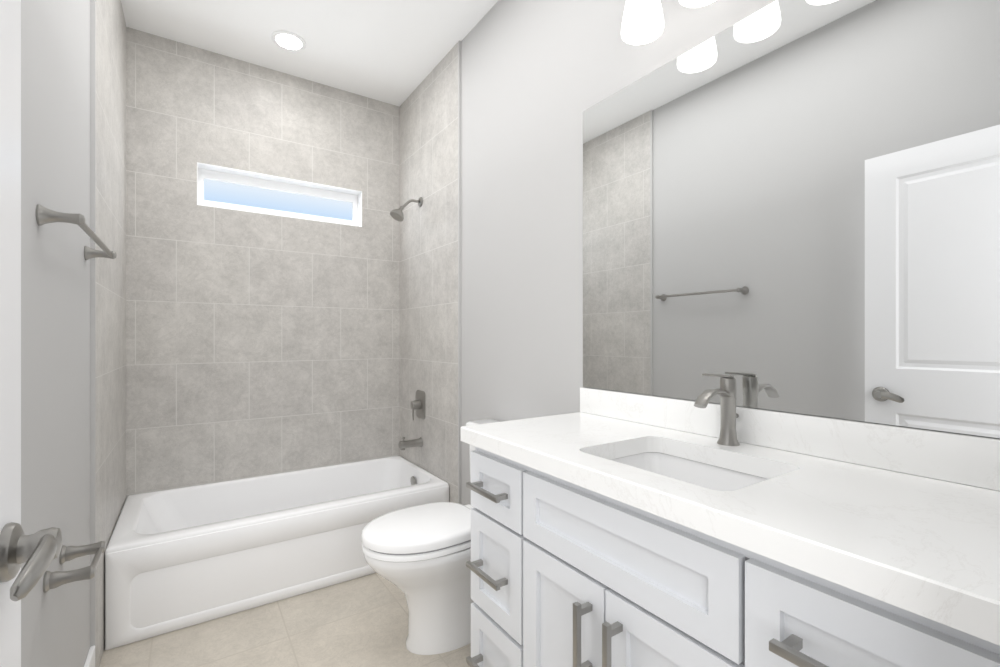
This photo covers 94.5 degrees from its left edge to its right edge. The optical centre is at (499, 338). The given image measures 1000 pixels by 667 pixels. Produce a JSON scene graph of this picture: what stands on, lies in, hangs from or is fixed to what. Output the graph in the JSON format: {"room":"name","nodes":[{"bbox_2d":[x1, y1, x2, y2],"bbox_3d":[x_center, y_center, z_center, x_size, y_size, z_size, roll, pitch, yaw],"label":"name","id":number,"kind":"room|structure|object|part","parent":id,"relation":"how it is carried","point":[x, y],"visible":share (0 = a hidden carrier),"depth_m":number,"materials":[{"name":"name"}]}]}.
{"room":"bathroom","nodes":[
{"label":"bathroom","id":0,"kind":"room"},
{"bbox_2d":[21,0,89,666],"bbox_3d":[-0.741,-0.209,0.477,0.120,2.830,4.818,0,0,-34],"label":"wall","id":1,"kind":"structure","parent":0,"point":[55,284],"depth_m":1.20,"materials":[{"name":"grey paint"}]},
{"bbox_2d":[0,0,20,666],"bbox_3d":[-0.428,0.180,0.278,0.035,2.032,0.762,0,0,-34],"label":"door","id":2,"kind":"structure","parent":1,"relation":"in","point":[10,293],"depth_m":0.57,"materials":[{"name":"white paint"}]},
{"bbox_2d":[0,522,62,600],"bbox_3d":[-0.593,0.256,0.535,0.123,0.067,0.154,0,0,-34],"label":"door lever","id":3,"kind":"object","parent":2,"relation":"attached to","point":[38,552],"visible":0.98,"depth_m":0.54,"materials":[{"name":"silver metal"}]},
{"bbox_2d":[43,541,105,592],"bbox_3d":[-1.101,0.586,1.206,0.093,0.048,0.214,0,0,-34],"label":"toilet paper holder","id":4,"kind":"object","parent":1,"relation":"attached to","point":[54,580],"visible":0.98,"depth_m":1.15,"materials":[{"name":"silver metal"}]},
{"bbox_2d":[36,204,116,259],"bbox_3d":[-1.184,-0.283,1.319,0.081,0.048,0.615,0,0,-34],"label":"towel rail","id":5,"kind":"object","parent":1,"relation":"attached to","point":[44,215],"visible":1,"depth_m":1.09,"materials":[{"name":"silver metal"}]},
{"bbox_2d":[84,646,94,666],"bbox_3d":[-1.069,1.139,1.088,0.014,0.135,1.258,0,0,-34],"label":"baseboard","id":6,"kind":"structure","parent":1,"relation":"attached to","point":[90,660],"depth_m":1.57,"materials":[{"name":"white paint"}]},
{"bbox_2d":[90,0,95,666],"bbox_3d":[-1.423,-0.209,1.615,0.013,2.830,0.012,0,0,-34],"label":"trim","id":7,"kind":"structure","parent":1,"relation":"attached to","point":[92,310],"depth_m":1.61,"materials":[{"name":"grey paint"}]},
{"bbox_2d":[96,0,125,666],"bbox_3d":[-1.690,-0.209,2.013,0.012,2.830,0.946,0,0,-34],"label":"tile","id":8,"kind":"structure","parent":1,"relation":"attached to","point":[110,273],"depth_m":1.91,"materials":[{"name":"grey tile"}]},
{"bbox_2d":[99,573,470,666],"bbox_3d":[-0.060,1.256,0.934,1.760,0.100,4.818,0,0,-34],"label":"floor","id":9,"kind":"structure","parent":0,"point":[363,621],"depth_m":1.86,"materials":[{"name":"tile"}]},
{"bbox_2d":[105,455,448,649],"bbox_3d":[-1.114,1.011,2.508,1.492,0.390,0.760,0,0,-34],"label":"bathtub","id":10,"kind":"object","parent":9,"relation":"on","point":[180,558],"visible":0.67,"depth_m":2.15,"materials":[{"name":"white ceramic"}]},
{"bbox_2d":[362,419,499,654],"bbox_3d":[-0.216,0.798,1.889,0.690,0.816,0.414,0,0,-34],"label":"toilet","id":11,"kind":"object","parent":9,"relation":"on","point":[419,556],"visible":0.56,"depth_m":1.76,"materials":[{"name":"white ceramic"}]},
{"bbox_3d":[-0.294,0.758,1.837,0.501,0.070,0.374,0,0,-34],"label":"seat","id":12,"kind":"part","parent":11,"relation":"part of","materials":[{"name":"white plastic"}]},
{"bbox_3d":[-0.225,1.000,1.883,0.654,0.412,0.374,0,0,-34],"label":"bowl","id":13,"kind":"part","parent":11,"relation":"part of","materials":[{"name":"white ceramic"}]},
{"bbox_2d":[461,373,999,666],"bbox_3d":[0.415,0.651,1.097,0.548,1.110,1.180,0,0,-34],"label":"bathroom vanity","id":14,"kind":"object","parent":9,"relation":"on","point":[609,528],"visible":1,"depth_m":0.89,"materials":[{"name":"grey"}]},
{"bbox_3d":[-0.010,0.436,1.339,0.020,0.169,0.264,0,0,-34],"label":"drawer","id":15,"kind":"part","parent":14,"relation":"part of","materials":[{"name":"white paint"}]},
{"bbox_3d":[-0.010,0.672,1.339,0.020,0.282,0.264,0,0,-34],"label":"drawer","id":16,"kind":"part","parent":14,"relation":"part of","materials":[{"name":"white paint"}]},
{"bbox_3d":[-0.010,0.957,1.339,0.020,0.258,0.264,0,0,-34],"label":"drawer","id":17,"kind":"part","parent":14,"relation":"part of","materials":[{"name":"white paint"}]},
{"bbox_3d":[0.149,0.808,1.103,0.020,0.555,0.285,0,0,-34],"label":"door","id":18,"kind":"part","parent":14,"relation":"part of","materials":[{"name":"white paint"}]},
{"bbox_3d":[0.310,0.808,0.862,0.020,0.555,0.285,0,0,-34],"label":"door","id":19,"kind":"part","parent":14,"relation":"part of","materials":[{"name":"white paint"}]},
{"bbox_2d":[693,373,739,446],"bbox_3d":[0.550,0.186,1.202,0.177,0.180,0.095,0,0,-34],"label":"faucet","id":20,"kind":"object","parent":14,"relation":"on","point":[724,417],"depth_m":1.20,"materials":[{"name":"silver metal"}]},
{"bbox_3d":[0.473,0.436,0.618,0.020,0.169,0.281,0,0,-34],"label":"drawer","id":21,"kind":"part","parent":14,"relation":"part of","materials":[{"name":"white paint"}]},
{"bbox_2d":[121,0,497,106],"bbox_3d":[-0.060,-1.674,0.934,1.760,0.100,4.818,0,0,-34],"label":"ceiling","id":22,"kind":"structure","parent":0,"point":[393,52],"depth_m":2.46,"materials":[{"name":"white paint"}]},
{"bbox_2d":[271,30,305,50],"bbox_3d":[-1.153,-1.621,2.525,0.172,0.007,0.172,0,0,-34],"label":"recessed light","id":23,"kind":"object","parent":22,"relation":"in","point":[288,41],"depth_m":2.52,"materials":[{"name":"white plastic"}]},
{"bbox_2d":[461,0,999,504],"bbox_3d":[0.622,-0.209,1.390,0.120,2.830,4.818,0,0,-34],"label":"wall","id":24,"kind":"structure","parent":0,"point":[539,78],"depth_m":2.00,"materials":[{"name":"grey paint"}]},
{"bbox_2d":[399,42,457,502],"bbox_3d":[-0.462,-0.209,2.890,0.012,2.830,0.856,0,0,-34],"label":"tile","id":25,"kind":"structure","parent":24,"relation":"attached to","point":[428,246],"depth_m":2.81,"materials":[{"name":"grey tile"}]},
{"bbox_2d":[390,197,422,221],"bbox_3d":[-0.585,-0.811,2.880,0.202,0.172,0.090,0,0,-34],"label":"shower head","id":26,"kind":"object","parent":25,"relation":"attached to","point":[397,214],"visible":0.98,"depth_m":2.86},
{"bbox_2d":[398,437,422,450],"bbox_3d":[-0.562,0.655,2.899,0.144,0.080,0.060,0,0,-34],"label":"tub spout","id":27,"kind":"object","parent":25,"relation":"attached to","point":[403,444],"visible":1,"depth_m":2.88,"materials":[{"name":"silver metal"}]},
{"bbox_2d":[410,390,424,419],"bbox_3d":[-0.533,0.422,2.919,0.074,0.178,0.132,0,0,-34],"label":"tub valve","id":28,"kind":"object","parent":25,"relation":"attached to","point":[418,404],"visible":1,"depth_m":2.90,"materials":[{"name":"silver metal"}]},
{"bbox_2d":[458,41,460,503],"bbox_3d":[-0.221,-0.209,2.529,0.013,2.830,0.012,0,0,-34],"label":"trim","id":29,"kind":"structure","parent":24,"relation":"attached to","point":[459,272],"depth_m":2.52,"materials":[{"name":"grey paint"}]},
{"bbox_2d":[621,0,715,44],"bbox_3d":[0.552,-1.034,1.206,0.199,0.291,0.510,0,0,-34],"label":"sconce","id":30,"kind":"object","parent":24,"relation":"attached to","point":[642,22],"visible":1,"depth_m":1.32,"materials":[{"name":"white glass"}]},
{"bbox_2d":[579,387,999,507],"bbox_3d":[0.634,0.230,1.243,0.020,0.092,1.180,0,0,-34],"label":"backsplash","id":31,"kind":"structure","parent":24,"relation":"attached to","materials":[{"name":"white stone"}]},
{"bbox_2d":[583,0,999,437],"bbox_3d":[0.641,-0.334,1.246,0.006,1.031,1.177,0,0,-34],"label":"mirror","id":32,"kind":"object","parent":24,"relation":"attached to","point":[792,206],"visible":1,"depth_m":1.09,"materials":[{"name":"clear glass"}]},
{"bbox_3d":[-1.926,-0.209,2.535,0.440,2.830,0.160,0,0,-34],"label":"wall","id":33,"kind":"structure","parent":0,"visible":0},
{"bbox_2d":[126,27,196,497],"bbox_3d":[-1.878,-0.209,2.463,0.440,2.830,0.012,0,0,-34],"label":"tile","id":34,"kind":"structure","parent":33,"relation":"attached to","point":[161,263],"depth_m":2.49,"materials":[{"name":"grey tile"}]},
{"bbox_3d":[-0.811,-0.209,3.282,0.395,2.830,0.160,0,0,-34],"label":"wall","id":35,"kind":"structure","parent":0,"visible":0},
{"bbox_2d":[362,96,398,460],"bbox_3d":[-0.763,-0.209,3.210,0.395,2.830,0.012,0,0,-34],"label":"tile","id":36,"kind":"structure","parent":35,"relation":"attached to","point":[380,283],"depth_m":3.17,"materials":[{"name":"grey tile"}]},
{"bbox_3d":[-1.359,0.231,2.915,0.925,1.950,0.160,0,0,-34],"label":"wall","id":37,"kind":"structure","parent":0,"visible":0},
{"bbox_2d":[197,204,361,226],"bbox_3d":[-1.346,-0.746,2.895,0.925,0.004,0.134,0,0,-34],"label":"sill","id":38,"kind":"structure","parent":37,"relation":"attached to","point":[278,215],"depth_m":2.81,"materials":[{"name":"white paint"}]},
{"bbox_2d":[197,163,361,225],"bbox_3d":[-1.346,-0.864,2.895,0.925,0.232,0.134,0,0,-34],"label":"window","id":39,"kind":"structure","parent":37,"relation":"in","point":[231,191],"depth_m":2.90,"materials":[{"name":"clear glass"}]},
{"bbox_2d":[197,205,361,484],"bbox_3d":[-1.311,0.231,2.843,0.925,1.950,0.012,0,0,-34],"label":"tile","id":40,"kind":"structure","parent":37,"relation":"attached to","point":[279,344],"depth_m":2.80,"materials":[{"name":"grey tile"}]},
{"bbox_3d":[-1.359,-1.304,2.915,0.925,0.640,0.160,0,0,-34],"label":"wall","id":41,"kind":"structure","parent":0,"visible":0},
{"bbox_2d":[197,48,361,190],"bbox_3d":[-1.311,-1.304,2.843,0.925,0.640,0.012,0,0,-34],"label":"tile","id":42,"kind":"structure","parent":41,"relation":"attached to","point":[251,117],"depth_m":2.80,"materials":[{"name":"grey tile"}]},
{"bbox_2d":[197,162,361,194],"bbox_3d":[-1.346,-0.982,2.895,0.925,0.004,0.134,0,0,-34],"label":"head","id":43,"kind":"object","parent":41,"relation":"attached to","point":[268,177],"visible":0.57,"depth_m":2.84,"materials":[{"name":"white paint"}]}
]}

